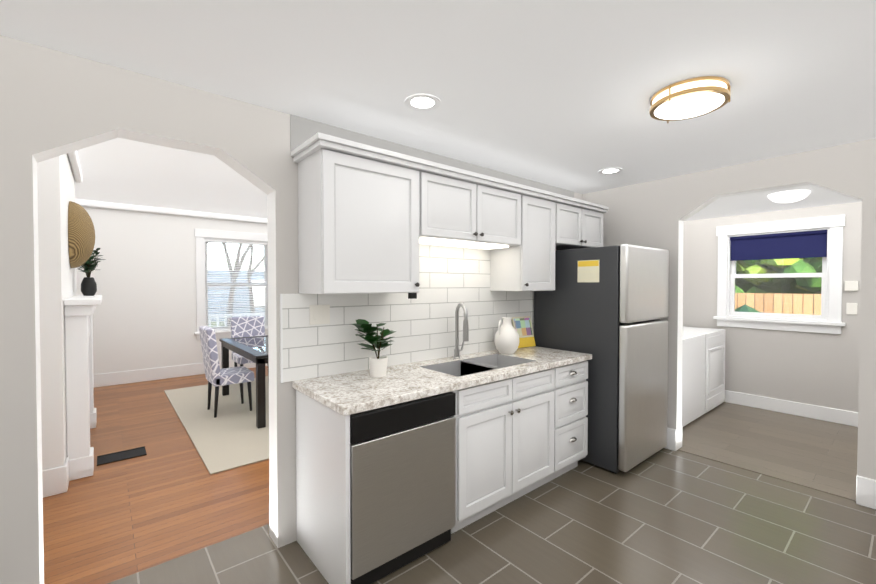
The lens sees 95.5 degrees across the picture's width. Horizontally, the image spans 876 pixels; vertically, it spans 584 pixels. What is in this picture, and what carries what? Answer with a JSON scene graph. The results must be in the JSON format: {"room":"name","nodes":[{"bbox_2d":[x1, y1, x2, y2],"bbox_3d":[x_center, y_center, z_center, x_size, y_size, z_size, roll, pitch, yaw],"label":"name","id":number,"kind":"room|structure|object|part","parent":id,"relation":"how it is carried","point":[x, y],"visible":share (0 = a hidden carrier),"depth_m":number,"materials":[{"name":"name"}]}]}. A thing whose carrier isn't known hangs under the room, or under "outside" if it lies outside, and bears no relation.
{"room":"kitchen","nodes":[
{"label":"kitchen","id":0,"kind":"room"},
{"bbox_2d":[37,154,76,469],"bbox_3d":[-3.483,-0.057,3.406,0.500,2.950,1.950,-1,1,-40],"label":"wall","id":1,"kind":"structure","parent":0,"point":[56,195],"depth_m":2.80,"materials":[{"name":"paint"}]},
{"bbox_2d":[67,151,81,182],"bbox_3d":[-3.276,-1.219,3.559,0.080,0.090,2.070,-1,1,-40],"label":"crown molding","id":2,"kind":"structure","parent":1,"relation":"attached to","point":[74,163],"depth_m":3.74,"materials":[{"name":"paint"}]},
{"bbox_2d":[68,201,94,267],"bbox_3d":[-3.253,-0.516,3.649,0.170,0.602,0.602,-1,1,-40],"label":"decor","id":3,"kind":"object","parent":1,"relation":"attached to","point":[81,236],"visible":1,"depth_m":3.48,"materials":[{"name":"brown wood"}]},
{"bbox_2d":[42,360,875,534],"bbox_3d":[-0.075,1.320,3.639,7.500,0.190,9.500,-1,1,-40],"label":"baseboard","id":4,"kind":"structure","parent":1,"relation":"attached to","point":[55,481],"depth_m":4.48,"materials":[{"name":"paint"}]},
{"bbox_2d":[43,366,269,583],"bbox_3d":[-2.256,1.425,4.809,4.390,0.060,5.150,-1,1,-40],"label":"floor","id":5,"kind":"structure","parent":0,"point":[168,497],"depth_m":2.73,"materials":[{"name":"brown wood"}]},
{"bbox_2d":[64,295,101,480],"bbox_3d":[-3.209,0.729,3.648,0.210,1.370,1.670,-1,1,-40],"label":"fireplace mantel","id":6,"kind":"object","parent":5,"relation":"on","point":[81,417],"visible":0.9,"depth_m":3.04,"materials":[{"name":"paint"}]},
{"bbox_2d":[78,248,105,295],"bbox_3d":[-3.531,-0.230,4.057,0.236,0.534,0.314,-1,1,-40],"label":"vase","id":7,"kind":"object","parent":6,"relation":"on","point":[88,285],"visible":0.71,"depth_m":3.99,"materials":[{"name":"black ceramic"}]},
{"bbox_2d":[97,446,146,465],"bbox_3d":[-2.730,1.413,3.441,0.330,0.009,0.220,-1,1,-40],"label":"floor vent","id":8,"kind":"object","parent":5,"relation":"in","point":[120,456],"visible":1,"depth_m":3.43,"materials":[{"name":"black metal"}]},
{"bbox_2d":[164,376,268,474],"bbox_3d":[-1.812,1.383,5.134,2.550,0.012,3.180,-1,1,-40],"label":"dining rug","id":9,"kind":"object","parent":5,"relation":"on","point":[231,435],"visible":0.48,"depth_m":4.16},
{"bbox_2d":[199,326,253,417],"bbox_3d":[-2.464,0.892,4.645,0.488,0.988,0.470,-1,1,-40],"label":"dining chair","id":10,"kind":"object","parent":9,"relation":"on","point":[216,376],"visible":1,"depth_m":4.47,"materials":[{"name":"fabric"}]},
{"bbox_2d":[219,335,267,428],"bbox_3d":[-1.998,1.006,4.991,0.990,0.748,1.690,-1,1,-40],"label":"dining table","id":11,"kind":"object","parent":9,"relation":"on","point":[254,349],"visible":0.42,"depth_m":4.37,"materials":[{"name":"black wood"}]},
{"bbox_3d":[-1.998,0.639,4.985,0.750,0.010,1.450,-1,1,-40],"label":"glass","id":12,"kind":"part","parent":11,"relation":"part of","materials":[{"name":"clear glass"}]},
{"bbox_2d":[230,316,268,383],"bbox_3d":[-2.769,0.870,5.920,0.470,0.988,0.488,-1,1,-40],"label":"dining chair","id":13,"kind":"object","parent":9,"relation":"on","point":[248,326],"visible":0.6,"depth_m":5.97,"materials":[{"name":"fabric"}]},
{"bbox_2d":[75,138,266,218],"bbox_3d":[-2.192,-1.353,4.685,4.390,0.140,5.350,-1,1,-40],"label":"ceiling","id":14,"kind":"structure","parent":0,"point":[122,171],"depth_m":4.62,"materials":[{"name":"paint"}]},
{"bbox_2d":[76,206,267,374],"bbox_3d":[-3.869,-0.113,6.713,4.390,2.950,0.120,-1,1,-40],"label":"wall","id":15,"kind":"structure","parent":0,"point":[143,274],"depth_m":6.12,"materials":[{"name":"paint"}]},
{"bbox_2d":[75,199,266,223],"bbox_3d":[-3.832,-1.271,6.594,4.080,0.090,0.080,-1,1,-40],"label":"crown molding","id":16,"kind":"structure","parent":15,"relation":"attached to","point":[86,203],"depth_m":6.22,"materials":[{"name":"paint"}]},
{"bbox_2d":[194,228,267,339],"bbox_3d":[-3.505,-0.132,6.978,1.340,1.830,0.180,-1,1,-40],"label":"dining room window","id":17,"kind":"structure","parent":15,"relation":"in","point":[201,235],"depth_m":6.70,"materials":[{"name":"paint"}]},
{"bbox_3d":[-3.534,-0.128,7.013,0.990,1.510,0.036,-1,1,-40],"label":"glass","id":18,"kind":"part","parent":17,"relation":"part of","materials":[{"name":"clear glass"}]},
{"bbox_2d":[205,239,267,329],"bbox_3d":[-3.502,-0.127,6.975,1.006,1.526,0.036,-1,1,-40],"label":"dining room window blind slats","id":19,"kind":"object","parent":17,"relation":"attached to","point":[224,294],"visible":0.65,"depth_m":6.93,"materials":[{"name":"paint"}]},
{"bbox_2d":[0,35,581,583],"bbox_3d":[0.233,-0.054,3.248,7.740,2.950,0.140,-1,1,-40],"label":"wall","id":20,"kind":"structure","parent":0,"point":[54,103],"depth_m":1.68,"materials":[{"name":"paint"}]},
{"bbox_2d":[280,294,282,382],"bbox_3d":[-0.876,0.258,2.225,0.010,0.498,0.014,-1,1,-40],"label":"trim","id":21,"kind":"structure","parent":20,"relation":"attached to","point":[281,351],"depth_m":2.22,"materials":[{"name":"paint"}]},
{"bbox_2d":[309,305,329,324],"bbox_3d":[-0.699,0.134,2.359,0.125,0.115,0.008,-1,1,-40],"label":"switch plate","id":22,"kind":"object","parent":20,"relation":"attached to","point":[319,314],"depth_m":2.36,"materials":[{"name":"plastic"}]},
{"bbox_2d":[282,114,573,382],"bbox_3d":[0.269,-0.263,3.175,2.975,1.509,0.011,-1,1,-40],"label":"wall","id":23,"kind":"structure","parent":0,"point":[451,278],"depth_m":2.77,"materials":[{"name":"tile"}]},
{"bbox_2d":[295,136,422,295],"bbox_3d":[-0.456,-0.379,2.350,0.620,0.772,0.337,-1,1,-40],"label":"upper cabinet","id":24,"kind":"object","parent":23,"relation":"attached to","point":[371,219],"depth_m":2.18,"materials":[{"name":"white wood"}]},
{"bbox_2d":[423,164,522,251],"bbox_3d":[0.160,-0.564,2.862,0.965,0.421,0.337,-1,1,-40],"label":"upper cabinet","id":25,"kind":"object","parent":23,"relation":"attached to","point":[460,209],"depth_m":2.70,"materials":[{"name":"white wood"}]},
{"bbox_2d":[419,237,508,248],"bbox_3d":[0.161,-0.345,2.869,0.810,0.014,0.220,-1,1,-40],"label":"light","id":26,"kind":"object","parent":25,"relation":"attached to","point":[422,240],"depth_m":2.82,"materials":[{"name":"white plastic"}]},
{"bbox_2d":[490,188,558,290],"bbox_3d":[0.709,-0.396,3.324,0.444,0.772,0.337,-1,1,-40],"label":"upper cabinet","id":27,"kind":"object","parent":23,"relation":"attached to","point":[531,267],"depth_m":3.19,"materials":[{"name":"white wood"}]},
{"bbox_2d":[559,196,606,249],"bbox_3d":[1.190,-0.603,3.723,0.790,0.371,0.337,-1,1,-40],"label":"upper cabinet","id":28,"kind":"object","parent":23,"relation":"attached to","point":[580,225],"depth_m":3.58,"materials":[{"name":"white wood"}]},
{"bbox_2d":[0,0,875,193],"bbox_3d":[0.828,-1.049,0.866,5.620,0.140,4.390,-1,1,-40],"label":"ceiling","id":29,"kind":"structure","parent":0,"point":[558,93],"depth_m":1.75,"materials":[{"name":"paint"}]},
{"bbox_2d":[404,93,440,110],"bbox_3d":[-0.081,-0.996,2.096,0.189,0.006,0.189,0,1,5],"label":"recessed light","id":30,"kind":"object","parent":29,"relation":"in","point":[418,102],"depth_m":2.09,"materials":[{"name":"paint"}]},
{"bbox_2d":[598,167,622,174],"bbox_3d":[1.451,-1.017,3.350,0.189,0.006,0.189,0,1,5],"label":"recessed light","id":31,"kind":"object","parent":29,"relation":"in","point":[613,170],"depth_m":3.34,"materials":[{"name":"paint"}]},
{"bbox_2d":[649,76,730,122],"bbox_3d":[1.259,-0.953,2.004,0.342,0.088,0.342,0,1,17],"label":"ceiling light","id":32,"kind":"object","parent":29,"relation":"attached to","point":[690,98],"depth_m":1.92,"materials":[{"name":"paint"}]},
{"bbox_2d":[108,448,875,583],"bbox_3d":[0.729,1.490,0.957,5.530,0.060,4.590,-1,1,-40],"label":"floor","id":33,"kind":"structure","parent":0,"point":[664,516],"depth_m":2.29,"materials":[{"name":"grey tile"}]},
{"bbox_2d":[350,392,455,583],"bbox_3d":[-0.329,0.995,2.254,0.644,0.857,0.570,-1,1,-40],"label":"dishwasher","id":34,"kind":"object","parent":33,"relation":"on","point":[402,484],"visible":0.69,"depth_m":2.00,"materials":[{"name":"silver metal"}]},
{"bbox_2d":[396,391,551,533],"bbox_3d":[0.282,1.084,2.810,0.938,0.690,0.618,-1,1,-40],"label":"base cabinet","id":35,"kind":"object","parent":33,"relation":"on","point":[521,422],"depth_m":2.51,"materials":[{"name":"white wood"}]},
{"bbox_2d":[292,363,471,414],"bbox_3d":[-0.320,0.528,2.282,0.800,0.040,0.642,-1,1,-40],"label":"countertop","id":36,"kind":"structure","parent":35,"relation":"on","point":[349,393],"depth_m":2.15,"materials":[{"name":"beige stone"}]},
{"bbox_2d":[349,319,396,376],"bbox_3d":[-0.382,0.336,2.413,0.295,0.338,0.254,-1,1,-40],"label":"potted plant","id":37,"kind":"object","parent":36,"relation":"on","point":[378,365],"visible":1,"depth_m":2.38,"materials":[{"name":"green plant"}]},
{"bbox_3d":[-0.361,0.450,2.407,0.114,0.110,0.114,-1,1,-40],"label":"pot","id":38,"kind":"part","parent":37,"relation":"part of","materials":[{"name":"white ceramic"}]},
{"bbox_2d":[420,354,535,376],"bbox_3d":[0.297,0.610,2.784,0.782,0.219,0.382,-1,1,-40],"label":"sink","id":39,"kind":"object","parent":36,"relation":"in","point":[490,362],"depth_m":2.89,"materials":[{"name":"metal"}]},
{"bbox_2d":[540,359,590,481],"bbox_3d":[0.797,0.976,3.239,0.528,0.890,0.618,-1,1,-40],"label":"base cabinet","id":40,"kind":"object","parent":33,"relation":"on","point":[568,386],"depth_m":2.99,"materials":[{"name":"white wood"}]},
{"bbox_2d":[484,347,591,366],"bbox_3d":[0.805,0.512,3.222,0.552,0.040,0.642,-1,1,-40],"label":"countertop","id":41,"kind":"structure","parent":40,"relation":"on","point":[548,357],"depth_m":3.10,"materials":[{"name":"beige stone"}]},
{"bbox_2d":[453,303,468,358],"bbox_3d":[0.186,0.288,2.917,0.145,0.418,0.199,-1,1,-40],"label":"faucet","id":42,"kind":"object","parent":41,"relation":"on","point":[465,322],"depth_m":2.96,"materials":[{"name":"metal"}]},
{"bbox_2d":[494,317,519,353],"bbox_3d":[0.555,0.348,3.211,0.203,0.286,0.202,-1,1,-40],"label":"jug","id":43,"kind":"object","parent":41,"relation":"on","point":[506,341],"visible":1,"depth_m":3.15,"materials":[{"name":"ceramic"}]},
{"bbox_2d":[511,316,535,347],"bbox_3d":[0.753,0.352,3.512,0.220,0.266,0.081,-1,1,-32],"label":"cookbook","id":44,"kind":"object","parent":41,"relation":"on","point":[522,326],"visible":0.74,"depth_m":3.51,"materials":[{"name":"paper"}]},
{"bbox_2d":[534,244,668,473],"bbox_3d":[1.461,0.520,3.596,0.798,1.790,0.855,-1,1,-40],"label":"refrigerator","id":45,"kind":"object","parent":33,"relation":"on","point":[606,307],"visible":0.92,"depth_m":3.21,"materials":[{"name":"silver metal"}]},
{"bbox_2d":[582,138,875,479],"bbox_3d":[2.960,-0.043,2.621,0.120,2.950,4.320,-1,1,-40],"label":"wall","id":46,"kind":"structure","parent":0,"point":[655,214],"depth_m":3.16,"materials":[{"name":"paint"}]},
{"bbox_2d":[681,402,857,496],"bbox_3d":[3.763,1.449,3.408,2.150,0.060,4.460,-1,1,-40],"label":"floor","id":47,"kind":"structure","parent":0,"point":[817,452],"depth_m":3.71,"materials":[{"name":"brown wood"}]},
{"bbox_2d":[682,332,705,426],"bbox_3d":[2.513,0.887,4.544,0.720,1.025,0.720,-1,1,-40],"label":"washer","id":48,"kind":"object","parent":47,"relation":"on","point":[693,376],"visible":0.19,"depth_m":4.26,"materials":[{"name":"white metal"}]},
{"bbox_2d":[683,326,725,412],"bbox_3d":[3.085,0.879,5.014,0.720,1.025,0.732,-1,1,-40],"label":"cabinet","id":49,"kind":"object","parent":47,"relation":"on","point":[715,368],"visible":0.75,"depth_m":4.71,"materials":[{"name":"white wood"}]},
{"bbox_2d":[683,202,861,411],"bbox_3d":[4.503,-0.068,4.080,0.120,2.950,4.340,-1,1,-40],"label":"wall","id":50,"kind":"structure","parent":0,"point":[817,369],"depth_m":4.60,"materials":[{"name":"paint"}]},
{"bbox_2d":[713,215,845,333],"bbox_3d":[3.961,-0.191,4.680,0.180,1.265,1.180,-1,1,-40],"label":"laundry window","id":51,"kind":"structure","parent":50,"relation":"in","point":[828,320],"depth_m":4.58,"materials":[{"name":"paint"}]},
{"bbox_2d":[730,230,826,260],"bbox_3d":[3.961,-0.542,4.674,0.056,0.308,0.880,-1,1,-40],"label":"roller blind","id":52,"kind":"object","parent":51,"relation":"attached to","point":[807,244],"visible":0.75,"depth_m":4.63,"materials":[{"name":"blue fabric"}]},
{"bbox_3d":[3.996,-0.194,4.710,0.036,0.960,0.860,-1,1,-40],"label":"glass","id":53,"kind":"part","parent":51,"relation":"part of","materials":[{"name":"clear glass"}]},
{"bbox_2d":[845,281,858,290],"bbox_3d":[4.332,-0.065,4.171,0.025,0.100,0.100,-1,1,-40],"label":"switch plate","id":54,"kind":"object","parent":50,"relation":"attached to","point":[849,285],"depth_m":4.16,"materials":[{"name":"plastic"}]},
{"bbox_2d":[846,303,857,314],"bbox_3d":[4.342,0.175,4.177,0.007,0.120,0.080,-1,1,-40],"label":"switch plate","id":55,"kind":"object","parent":50,"relation":"attached to","point":[851,308],"depth_m":4.18,"materials":[{"name":"plastic"}]},
{"bbox_2d":[685,185,861,220],"bbox_3d":[3.775,-1.041,3.376,2.120,0.240,4.460,-1,1,-40],"label":"ceiling","id":56,"kind":"structure","parent":0,"point":[751,203],"depth_m":4.21,"materials":[{"name":"paint"}]},
{"bbox_2d":[768,190,809,202],"bbox_3d":[3.311,-0.886,3.760,0.299,0.082,0.299,1,1,44],"label":"ceiling light","id":57,"kind":"object","parent":56,"relation":"attached to","point":[795,195],"depth_m":3.68,"materials":[{"name":"paint"}]},
{"label":"outside","id":58,"kind":"structure","parent":0,"visible":0},
{"bbox_3d":[-0.742,1.486,8.885,70.000,0.180,70.000,-1,1,-40],"label":"ground","id":59,"kind":"structure","parent":58,"visible":0},
{"bbox_2d":[207,242,263,325],"bbox_3d":[-6.135,-2.276,12.831,7.752,7.241,4.406,-1,1,-40],"label":"bare tree","id":60,"kind":"object","parent":59,"relation":"on","point":[238,273],"depth_m":11.69,"materials":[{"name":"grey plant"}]},
{"bbox_2d":[207,271,264,320],"bbox_3d":[-12.538,0.125,19.856,22.000,2.170,8.000,-1,1,-40],"label":"neighbouring house","id":61,"kind":"structure","parent":59,"relation":"on","point":[228,295],"depth_m":17.40,"materials":[{"name":"white"}]},
{"bbox_2d":[252,280,264,305],"bbox_3d":[-9.183,0.082,17.401,4.000,1.200,0.070,-1,1,-40],"label":"window","id":62,"kind":"structure","parent":61,"relation":"attached to","point":[259,293],"depth_m":18.19,"materials":[{"name":"paint"}]},
{"bbox_2d":[735,288,760,312],"bbox_3d":[5.475,0.568,7.765,1.668,1.489,1.803,-1,1,-40],"label":"bush","id":63,"kind":"object","parent":59,"relation":"on","point":[741,309],"depth_m":6.99,"materials":[{"name":"green plant"}]},
{"bbox_2d":[735,278,820,293],"bbox_3d":[10.192,-0.739,8.864,0.400,4.270,24.000,-1,1,-40],"label":"hedge","id":64,"kind":"object","parent":59,"relation":"on","point":[790,291],"depth_m":10.21,"materials":[{"name":"green plant"}]},
{"bbox_2d":[735,293,820,314],"bbox_3d":[7.315,0.742,6.483,0.100,1.390,24.000,-1,1,-40],"label":"fence","id":65,"kind":"object","parent":59,"relation":"on","point":[766,298],"depth_m":7.45,"materials":[{"name":"brown wood"}]},
{"bbox_3d":[2.922,1.461,2.692,0.060,0.059,4.200,-1,1,-40],"label":"threshold","id":66,"kind":"object","parent":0,"visible":0},
{"bbox_2d":[678,448,855,500],"bbox_3d":[2.527,1.451,3.164,0.060,0.064,1.110,-1,1,-40],"label":"threshold strip","id":67,"kind":"object","parent":66,"relation":"on","point":[776,476],"visible":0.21,"depth_m":3.08,"materials":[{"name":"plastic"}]},
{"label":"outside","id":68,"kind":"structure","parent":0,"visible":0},
{"bbox_2d":[208,313,264,326],"bbox_3d":[-4.090,0.819,8.981,5.000,0.710,0.060,-1,1,-40],"label":"porch railing","id":69,"kind":"object","parent":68,"point":[232,316],"depth_m":8.58,"materials":[{"name":"paint"}]},
{"bbox_2d":[735,257,821,292],"bbox_3d":[10.011,-2.983,9.217,7.508,6.694,13.405,-1,1,-40],"label":"foliage","id":70,"kind":"object","parent":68,"point":[795,270],"depth_m":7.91,"materials":[{"name":"green plant"}]}
]}

